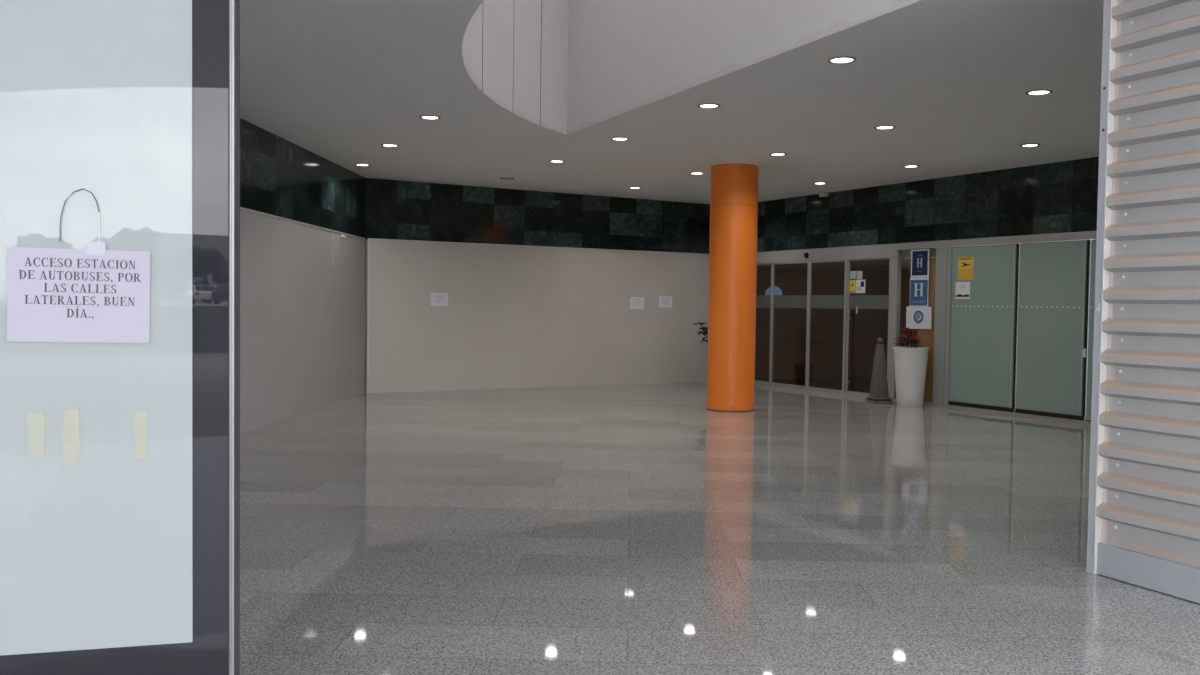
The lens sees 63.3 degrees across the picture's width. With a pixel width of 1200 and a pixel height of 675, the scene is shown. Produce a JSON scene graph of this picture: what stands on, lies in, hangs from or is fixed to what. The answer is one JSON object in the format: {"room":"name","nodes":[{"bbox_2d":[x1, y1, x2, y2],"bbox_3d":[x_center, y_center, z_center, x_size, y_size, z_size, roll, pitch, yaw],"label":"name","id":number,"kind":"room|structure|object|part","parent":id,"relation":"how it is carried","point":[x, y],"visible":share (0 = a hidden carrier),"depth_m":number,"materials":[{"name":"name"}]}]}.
{"room":"building entrance lobby","nodes":[
{"label":"building entrance lobby","id":0,"kind":"room"},
{"bbox_2d":[240,118,365,433],"bbox_3d":[-4.475,-0.639,9.136,0.264,3.744,16.200,1,2,2],"label":"wall","id":1,"kind":"structure","parent":0,"point":[302,315],"depth_m":13.48,"materials":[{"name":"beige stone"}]},
{"bbox_2d":[333,231,333,265],"bbox_3d":[-4.143,-1.381,15.137,0.014,0.550,0.012,1,2,2],"label":"hanging cord","id":2,"kind":"object","parent":1,"relation":"hanging from","point":[333,231],"visible":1,"depth_m":15.13,"materials":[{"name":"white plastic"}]},
{"bbox_2d":[462,0,568,134],"bbox_3d":[-0.599,-3.718,8.435,1.313,2.553,7.722,1,2,-7],"label":"wall","id":3,"kind":"structure","parent":0,"point":[501,18],"depth_m":11.23,"materials":[{"name":"white paint"}]},
{"bbox_2d":[482,18,482,90],"bbox_3d":[-1.177,-3.744,9.825,0.006,2.500,0.012,1,2,6],"label":"trim","id":4,"kind":"structure","parent":3,"relation":"attached to","point":[482,18],"depth_m":9.85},
{"bbox_2d":[513,33,513,84],"bbox_3d":[-0.963,-3.778,10.917,0.006,2.500,0.004,1,2,16],"label":"trim","id":5,"kind":"structure","parent":3,"relation":"attached to","point":[513,33],"depth_m":10.94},
{"bbox_2d":[540,0,541,124],"bbox_3d":[-0.702,-3.799,11.658,0.006,2.500,0.012,2,2,23],"label":"trim","id":6,"kind":"structure","parent":3,"relation":"attached to","point":[541,0],"depth_m":11.67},
{"bbox_2d":[364,178,853,392],"bbox_3d":[1.358,-0.934,20.184,13.083,3.744,0.313,0,2,-30],"label":"wall","id":7,"kind":"structure","parent":0,"point":[542,299],"depth_m":18.71,"materials":[{"name":"paint"}]},
{"bbox_2d":[431,293,447,305],"bbox_3d":[-2.899,-0.686,17.600,0.326,0.231,0.002,0,2,-30],"label":"paper notice","id":8,"kind":"object","parent":7,"relation":"attached to","point":[437,299],"visible":1,"depth_m":17.60,"materials":[{"name":"white paper"}]},
{"bbox_2d":[464,238,480,240],"bbox_3d":[-2.331,-1.801,17.881,0.320,0.050,0.060,0,2,-30],"label":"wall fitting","id":9,"kind":"object","parent":7,"relation":"attached to","point":[466,239],"visible":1,"depth_m":17.86,"materials":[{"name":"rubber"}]},
{"bbox_2d":[630,297,643,308],"bbox_3d":[0.749,-0.694,19.679,0.330,0.242,0.002,0,2,-30],"label":"paper notice","id":10,"kind":"object","parent":7,"relation":"attached to","point":[635,302],"visible":1,"depth_m":19.68,"materials":[{"name":"grey paper"}]},
{"bbox_2d":[650,246,663,248],"bbox_3d":[1.162,-1.840,19.870,0.320,0.050,0.060,0,2,-30],"label":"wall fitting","id":11,"kind":"object","parent":7,"relation":"attached to","point":[654,247],"visible":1,"depth_m":19.86,"materials":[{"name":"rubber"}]},
{"bbox_2d":[659,296,671,307],"bbox_3d":[1.349,-0.733,20.019,0.320,0.233,0.002,0,2,-30],"label":"paper notice","id":12,"kind":"object","parent":7,"relation":"attached to","point":[664,301],"visible":1,"depth_m":20.02,"materials":[{"name":"white paper"}]},
{"bbox_2d":[240,0,1103,203],"bbox_3d":[2.746,-2.605,11.010,15.300,0.250,20.850,1,2,2],"label":"ceiling","id":13,"kind":"structure","parent":0,"point":[339,81],"depth_m":10.47,"materials":[{"name":"white paint"}]},
{"bbox_2d":[354,163,369,165],"bbox_3d":[-3.719,-2.702,15.252,0.248,0.014,0.248,1,2,2],"label":"recessed light","id":14,"kind":"object","parent":13,"relation":"in","point":[357,164],"visible":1,"depth_m":15.21,"materials":[{"name":"silver metal"}]},
{"bbox_2d":[381,144,398,146],"bbox_3d":[-2.872,-2.625,13.322,0.248,0.014,0.248,1,2,2],"label":"recessed light","id":15,"kind":"object","parent":13,"relation":"in","point":[384,145],"visible":1,"depth_m":13.32,"materials":[{"name":"silver metal"}]},
{"bbox_2d":[419,115,440,119],"bbox_3d":[-1.967,-2.544,11.270,0.248,0.014,0.248,1,2,2],"label":"recessed light","id":16,"kind":"object","parent":13,"relation":"in","point":[427,117],"visible":1,"depth_m":11.26,"materials":[{"name":"silver metal"}]},
{"bbox_2d":[500,177,513,179],"bbox_3d":[-1.591,-2.721,16.658,0.248,0.014,0.248,1,2,2],"label":"recessed light","id":17,"kind":"object","parent":13,"relation":"in","point":[505,178],"visible":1,"depth_m":16.66,"materials":[{"name":"silver metal"}]},
{"bbox_2d":[549,160,564,162],"bbox_3d":[-0.645,-2.639,14.602,0.248,0.014,0.248,1,2,2],"label":"recessed light","id":18,"kind":"object","parent":13,"relation":"in","point":[552,161],"visible":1,"depth_m":14.61,"materials":[{"name":"silver metal"}]},
{"bbox_2d":[610,137,628,140],"bbox_3d":[0.258,-2.558,12.555,0.248,0.014,0.248,1,2,2],"label":"recessed light","id":19,"kind":"object","parent":13,"relation":"in","point":[612,138],"visible":1,"depth_m":12.52,"materials":[{"name":"silver metal"}]},
{"bbox_2d":[689,172,703,174],"bbox_3d":[1.565,-2.647,15.716,0.248,0.014,0.248,1,2,2],"label":"recessed light","id":20,"kind":"object","parent":13,"relation":"in","point":[693,173],"visible":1,"depth_m":15.73,"materials":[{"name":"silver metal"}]},
{"bbox_2d":[697,103,719,108],"bbox_3d":[1.163,-2.474,10.411,0.248,0.014,0.248,1,2,2],"label":"recessed light","id":21,"kind":"object","parent":13,"relation":"in","point":[703,105],"visible":1,"depth_m":10.39,"materials":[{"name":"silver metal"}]},
{"bbox_2d":[769,153,786,155],"bbox_3d":[2.495,-2.566,13.655,0.248,0.014,0.248,1,2,2],"label":"recessed light","id":22,"kind":"object","parent":13,"relation":"in","point":[770,154],"visible":1,"depth_m":13.66,"materials":[{"name":"silver metal"}]},
{"bbox_2d":[813,182,826,184],"bbox_3d":[3.788,-2.653,16.771,0.248,0.014,0.248,1,2,2],"label":"recessed light","id":23,"kind":"object","parent":13,"relation":"in","point":[817,183],"visible":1,"depth_m":16.77,"materials":[{"name":"silver metal"}]},
{"bbox_2d":[819,192,828,196],"bbox_3d":[4.176,-2.664,18.156,0.100,0.075,0.170,0,2,-30],"label":"ceiling sensor","id":24,"kind":"object","parent":13,"relation":"attached to","point":[822,194],"visible":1,"depth_m":18.11,"materials":[{"name":"white plastic"}]},
{"bbox_2d":[827,56,856,63],"bbox_3d":[2.091,-2.394,8.416,0.248,0.014,0.248,1,2,2],"label":"recessed light","id":25,"kind":"object","parent":13,"relation":"in","point":[839,59],"visible":1,"depth_m":8.40,"materials":[{"name":"silver metal"}]},
{"bbox_2d":[874,125,895,129],"bbox_3d":[3.369,-2.482,11.519,0.248,0.014,0.248,1,2,2],"label":"recessed light","id":26,"kind":"object","parent":13,"relation":"in","point":[882,127],"visible":1,"depth_m":11.51,"materials":[{"name":"silver metal"}]},
{"bbox_2d":[902,165,918,167],"bbox_3d":[4.673,-2.570,14.633,0.248,0.014,0.248,1,2,2],"label":"recessed light","id":27,"kind":"object","parent":13,"relation":"in","point":[904,166],"visible":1,"depth_m":14.64,"materials":[{"name":"silver metal"}]},
{"bbox_2d":[1020,143,1039,146],"bbox_3d":[5.578,-2.490,12.636,0.248,0.014,0.248,1,2,2],"label":"recessed light","id":28,"kind":"object","parent":13,"relation":"in","point":[1031,144],"visible":1,"depth_m":12.63,"materials":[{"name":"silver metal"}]},
{"bbox_2d":[1025,89,1052,95],"bbox_3d":[4.310,-2.404,9.564,0.248,0.014,0.248,1,2,2],"label":"recessed light","id":29,"kind":"object","parent":13,"relation":"in","point":[1038,92],"visible":1,"depth_m":9.56,"materials":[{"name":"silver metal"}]},
{"bbox_2d":[240,377,1199,674],"bbox_3d":[2.555,1.346,11.493,14.800,0.204,24.040,1,2,2],"label":"floor","id":30,"kind":"structure","parent":0,"point":[628,529],"depth_m":6.58,"materials":[{"name":"stone"}]},
{"bbox_2d":[0,0,239,674],"bbox_3d":[-1.641,-0.359,1.974,1.708,3.742,0.102,0,2,-15],"label":"glazed panel","id":31,"kind":"object","parent":30,"relation":"on","point":[120,462],"visible":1,"depth_m":2.10,"materials":[{"name":"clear glass"}]},
{"bbox_2d":[7,188,149,342],"bbox_3d":[-1.104,-0.153,2.067,0.275,0.327,0.006,1,2,-14],"label":"paper notice","id":32,"kind":"object","parent":31,"relation":"attached to","point":[93,294],"visible":1,"depth_m":2.07,"materials":[{"name":"white paper"}]},
{"bbox_3d":[-1.102,-0.259,2.062,0.077,0.115,0.003,1,2,-15],"label":"hanging cord","id":33,"kind":"part","parent":32,"relation":"part of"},
{"bbox_2d":[693,322,707,344],"bbox_3d":[2.284,0.338,19.290,0.799,1.286,0.790,-1,3,-40],"label":"potted plant","id":34,"kind":"object","parent":30,"relation":"on","point":[703,328],"visible":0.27,"depth_m":19.29,"materials":[{"name":"green plant"}]},
{"bbox_2d":[706,164,758,411],"bbox_3d":[2.049,-0.753,15.069,0.748,3.744,0.748,1,2,2],"label":"round column","id":35,"kind":"structure","parent":30,"relation":"on","point":[733,187],"depth_m":14.76,"materials":[{"name":"orange paint"}]},
{"bbox_2d":[755,382,892,400],"bbox_3d":[4.026,0.999,18.705,0.135,0.050,4.340,0,2,-30],"label":"trim","id":36,"kind":"structure","parent":30,"relation":"on","point":[756,383],"depth_m":18.49,"materials":[{"name":"metal"}]},
{"bbox_2d":[755,263,775,383],"bbox_3d":[3.232,-0.298,20.077,0.040,2.430,1.080,0,2,-30],"label":"door","id":37,"kind":"structure","parent":36,"relation":"on","point":[769,291],"depth_m":19.65,"materials":[{"name":"glass"}]},
{"bbox_2d":[765,287,770,294],"bbox_3d":[3.411,-0.944,19.743,0.001,0.177,0.190,0,2,-30],"label":"print","id":38,"kind":"object","parent":37,"relation":"on","point":[768,292],"depth_m":19.74},
{"bbox_2d":[771,261,810,387],"bbox_3d":[3.744,-0.260,19.120,0.040,2.430,1.090,0,2,-30],"label":"door","id":39,"kind":"structure","parent":36,"relation":"on","point":[776,290],"depth_m":19.01,"materials":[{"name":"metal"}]},
{"bbox_2d":[773,286,781,294],"bbox_3d":[3.550,-0.936,19.439,0.001,0.186,0.265,0,2,-30],"label":"print","id":40,"kind":"object","parent":39,"relation":"on","point":[777,291],"depth_m":19.45},
{"bbox_2d":[808,260,847,392],"bbox_3d":[4.256,-0.222,18.222,0.040,2.430,0.980,0,2,-30],"label":"door","id":41,"kind":"structure","parent":36,"relation":"on","point":[845,261],"depth_m":17.86,"materials":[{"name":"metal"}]},
{"bbox_2d":[845,258,889,394],"bbox_3d":[4.748,-0.186,17.349,0.111,2.430,1.025,0,2,-30],"label":"door","id":42,"kind":"structure","parent":36,"relation":"on","point":[849,261],"depth_m":17.71,"materials":[{"name":"glass"}]},
{"bbox_3d":[4.520,0.213,17.722,0.081,1.460,0.032,0,2,-30],"label":"handle","id":43,"kind":"part","parent":42,"relation":"part of","materials":[{"name":"metal"}]},
{"bbox_2d":[849,280,855,292],"bbox_3d":[4.585,-0.925,17.686,0.003,0.240,0.155,0,2,-30],"label":"sticker","id":44,"kind":"object","parent":42,"relation":"attached to","point":[852,286],"visible":1,"depth_m":17.69,"materials":[{"name":"yellow paper"}]},
{"bbox_2d":[850,271,855,278],"bbox_3d":[4.591,-1.135,17.675,0.002,0.140,0.145,0,2,-30],"label":"sticker","id":45,"kind":"object","parent":42,"relation":"attached to","point":[852,273],"visible":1,"depth_m":17.68,"materials":[{"name":"green paper"}]},
{"bbox_2d":[857,271,861,278],"bbox_3d":[4.671,-1.124,17.534,0.002,0.150,0.140,0,2,-30],"label":"sticker","id":46,"kind":"object","parent":42,"relation":"attached to","point":[859,273],"visible":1,"depth_m":17.53,"materials":[{"name":"paper"}]},
{"bbox_2d":[856,280,864,292],"bbox_3d":[4.686,-0.918,17.510,0.003,0.240,0.230,0,2,-30],"label":"sticker","id":47,"kind":"object","parent":42,"relation":"attached to","point":[860,284],"visible":1,"depth_m":17.51,"materials":[{"name":"white paper"}]},
{"bbox_2d":[887,257,900,397],"bbox_3d":[5.087,-0.165,16.846,0.120,2.430,0.145,0,2,-30],"label":"trim","id":48,"kind":"structure","parent":36,"relation":"on","point":[892,286],"depth_m":16.81,"materials":[{"name":"metal"}]},
{"bbox_2d":[865,338,892,403],"bbox_3d":[4.730,0.554,16.481,0.346,1.107,0.346,0,2,-10],"label":"traffic cone","id":49,"kind":"object","parent":30,"relation":"on","point":[878,394],"visible":1,"depth_m":16.40,"materials":[{"name":"grey plastic"}]},
{"bbox_2d":[893,327,928,406],"bbox_3d":[5.100,0.480,16.046,0.603,1.295,0.570,1,2,2],"label":"planter","id":50,"kind":"object","parent":30,"relation":"on","point":[910,363],"visible":1,"depth_m":15.86,"materials":[{"name":"white plastic"}]},
{"bbox_2d":[941,405,1090,426],"bbox_3d":[6.527,1.181,14.215,0.281,0.055,3.655,0,2,-30],"label":"trim","id":51,"kind":"structure","parent":30,"relation":"on","point":[951,407],"depth_m":14.47,"materials":[{"name":"metal"}]},
{"bbox_2d":[567,0,919,134],"bbox_3d":[1.277,-3.708,8.864,0.080,2.553,7.648,0,2,-25],"label":"wall","id":52,"kind":"structure","parent":0,"point":[624,56],"depth_m":9.91,"materials":[{"name":"white paint"}]},
{"bbox_2d":[757,248,935,270],"bbox_3d":[6.432,-1.574,19.545,4.895,0.280,5.800,0,2,-30],"label":"ceiling","id":53,"kind":"structure","parent":0,"point":[906,254],"depth_m":19.64,"materials":[{"name":"white paint"}]},
{"bbox_2d":[852,269,916,378],"bbox_3d":[6.742,-0.259,21.332,0.200,2.460,3.100,0,2,-30],"label":"wall","id":54,"kind":"structure","parent":0,"point":[870,323],"depth_m":22.10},
{"bbox_2d":[757,157,1098,251],"bbox_3d":[6.082,-2.068,15.293,0.310,1.024,13.200,0,2,-30],"label":"wall","id":55,"kind":"structure","parent":0,"point":[1057,197],"depth_m":15.85,"materials":[{"name":"tile"}]},
{"bbox_2d":[757,244,901,263],"bbox_3d":[4.062,-1.572,18.619,0.131,0.235,4.340,0,2,-30],"label":"trim","id":56,"kind":"structure","parent":55,"relation":"attached to","point":[883,250],"depth_m":18.08,"materials":[{"name":"metal"}]},
{"bbox_2d":[893,248,936,405],"bbox_3d":[5.310,-0.184,16.385,0.050,2.605,0.875,0,2,-30],"label":"window","id":57,"kind":"structure","parent":55,"relation":"in","point":[898,251],"depth_m":16.72,"materials":[{"name":"metal"}]},
{"bbox_2d":[906,307,931,328],"bbox_3d":[5.336,-0.330,16.316,0.008,0.372,0.540,0,2,-30],"label":"hotel sign","id":58,"kind":"object","parent":57,"relation":"attached to","point":[916,317],"visible":0.96,"depth_m":16.31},
{"bbox_2d":[909,278,928,306],"bbox_3d":[5.338,-0.759,16.305,0.013,0.480,0.400,0,2,-30],"label":"hotel sign","id":59,"kind":"object","parent":57,"relation":"attached to","point":[919,287],"visible":1,"depth_m":16.29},
{"bbox_2d":[911,249,929,277],"bbox_3d":[5.348,-1.241,16.282,0.013,0.475,0.385,0,2,-30],"label":"hotel sign","id":60,"kind":"object","parent":57,"relation":"attached to","point":[919,257],"visible":1,"depth_m":16.28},
{"bbox_2d":[917,258,935,401],"bbox_3d":[5.457,-0.096,16.214,0.045,2.435,0.424,0,2,-30],"label":"wood panel","id":61,"kind":"object","parent":57,"relation":"attached to","point":[927,335],"visible":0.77,"depth_m":16.15,"materials":[{"name":"brown wood"}]},
{"bbox_2d":[933,247,946,406],"bbox_3d":[5.611,-0.165,15.924,0.125,2.605,0.225,0,2,-30],"label":"trim","id":62,"kind":"structure","parent":55,"relation":"attached to","point":[941,271],"depth_m":15.90,"materials":[{"name":"metal"}]},
{"bbox_2d":[943,247,952,404],"bbox_3d":[5.682,-0.159,15.789,0.135,2.605,0.080,0,2,-30],"label":"trim","id":63,"kind":"structure","parent":55,"relation":"attached to","point":[950,249],"depth_m":15.75,"materials":[{"name":"metal"}]},
{"bbox_2d":[949,244,1019,411],"bbox_3d":[5.989,-0.161,15.215,0.070,2.544,1.220,0,2,-30],"label":"glass door","id":64,"kind":"structure","parent":55,"relation":"in","point":[984,326],"depth_m":15.13,"materials":[{"name":"green glass"}]},
{"bbox_2d":[955,282,969,298],"bbox_3d":[5.781,-0.749,15.527,0.003,0.265,0.280,0,2,-30],"label":"sticker","id":65,"kind":"object","parent":64,"relation":"attached to","point":[962,291],"visible":1,"depth_m":15.53,"materials":[{"name":"white paper"}]},
{"bbox_2d":[957,257,973,279],"bbox_3d":[5.808,-1.095,15.476,0.004,0.360,0.300,0,2,-30],"label":"sticker","id":66,"kind":"object","parent":64,"relation":"attached to","point":[965,264],"visible":1,"depth_m":15.47,"materials":[{"name":"yellow paper"}]},
{"bbox_3d":[5.957,1.079,15.248,0.019,0.061,1.220,0,2,-30],"label":"rail","id":67,"kind":"part","parent":64,"relation":"part of","materials":[{"name":"black metal"}]},
{"bbox_2d":[896,231,1096,249],"bbox_3d":[6.326,-1.470,14.651,0.131,0.110,4.800,0,2,-30],"label":"trim","id":68,"kind":"structure","parent":55,"relation":"attached to","point":[1089,235],"depth_m":14.87,"materials":[{"name":"metal"}]},
{"bbox_2d":[1015,240,1090,420],"bbox_3d":[6.574,-0.118,14.174,0.085,2.544,1.120,0,2,-30],"label":"glass door","id":69,"kind":"structure","parent":55,"relation":"in","point":[1052,340],"depth_m":14.13,"materials":[{"name":"green glass"}]},
{"bbox_3d":[6.549,1.121,14.211,0.019,0.061,1.120,0,2,-30],"label":"rail","id":70,"kind":"part","parent":69,"relation":"part of","materials":[{"name":"black metal"}]},
{"bbox_2d":[1086,239,1095,420],"bbox_3d":[7.184,-0.075,13.130,0.062,2.544,1.250,0,2,-30],"label":"window","id":71,"kind":"structure","parent":55,"relation":"in","point":[1093,242],"depth_m":13.63,"materials":[{"name":"green glass"}]},
{"bbox_3d":[3.737,-0.383,4.762,0.160,3.744,2.620,0,2,-25],"label":"wall","id":72,"kind":"structure","parent":0,"visible":0},
{"bbox_2d":[1086,0,1199,603],"bbox_3d":[3.594,-0.384,4.746,0.110,3.743,2.610,0,2,-25],"label":"metal panel","id":73,"kind":"object","parent":72,"relation":"attached to","point":[1144,501],"visible":1,"depth_m":5.62,"materials":[{"name":"metal"}]},
{"bbox_3d":[3.065,-0.430,5.909,0.103,3.743,0.054,0,2,-25],"label":"edge trim","id":74,"kind":"part","parent":73,"relation":"part of","materials":[{"name":"grey metal"}]},
{"bbox_3d":[3.578,1.387,4.774,0.066,0.189,2.546,0,2,-25],"label":"kick plate","id":75,"kind":"part","parent":73,"relation":"part of","materials":[{"name":"grey metal"}]}
]}

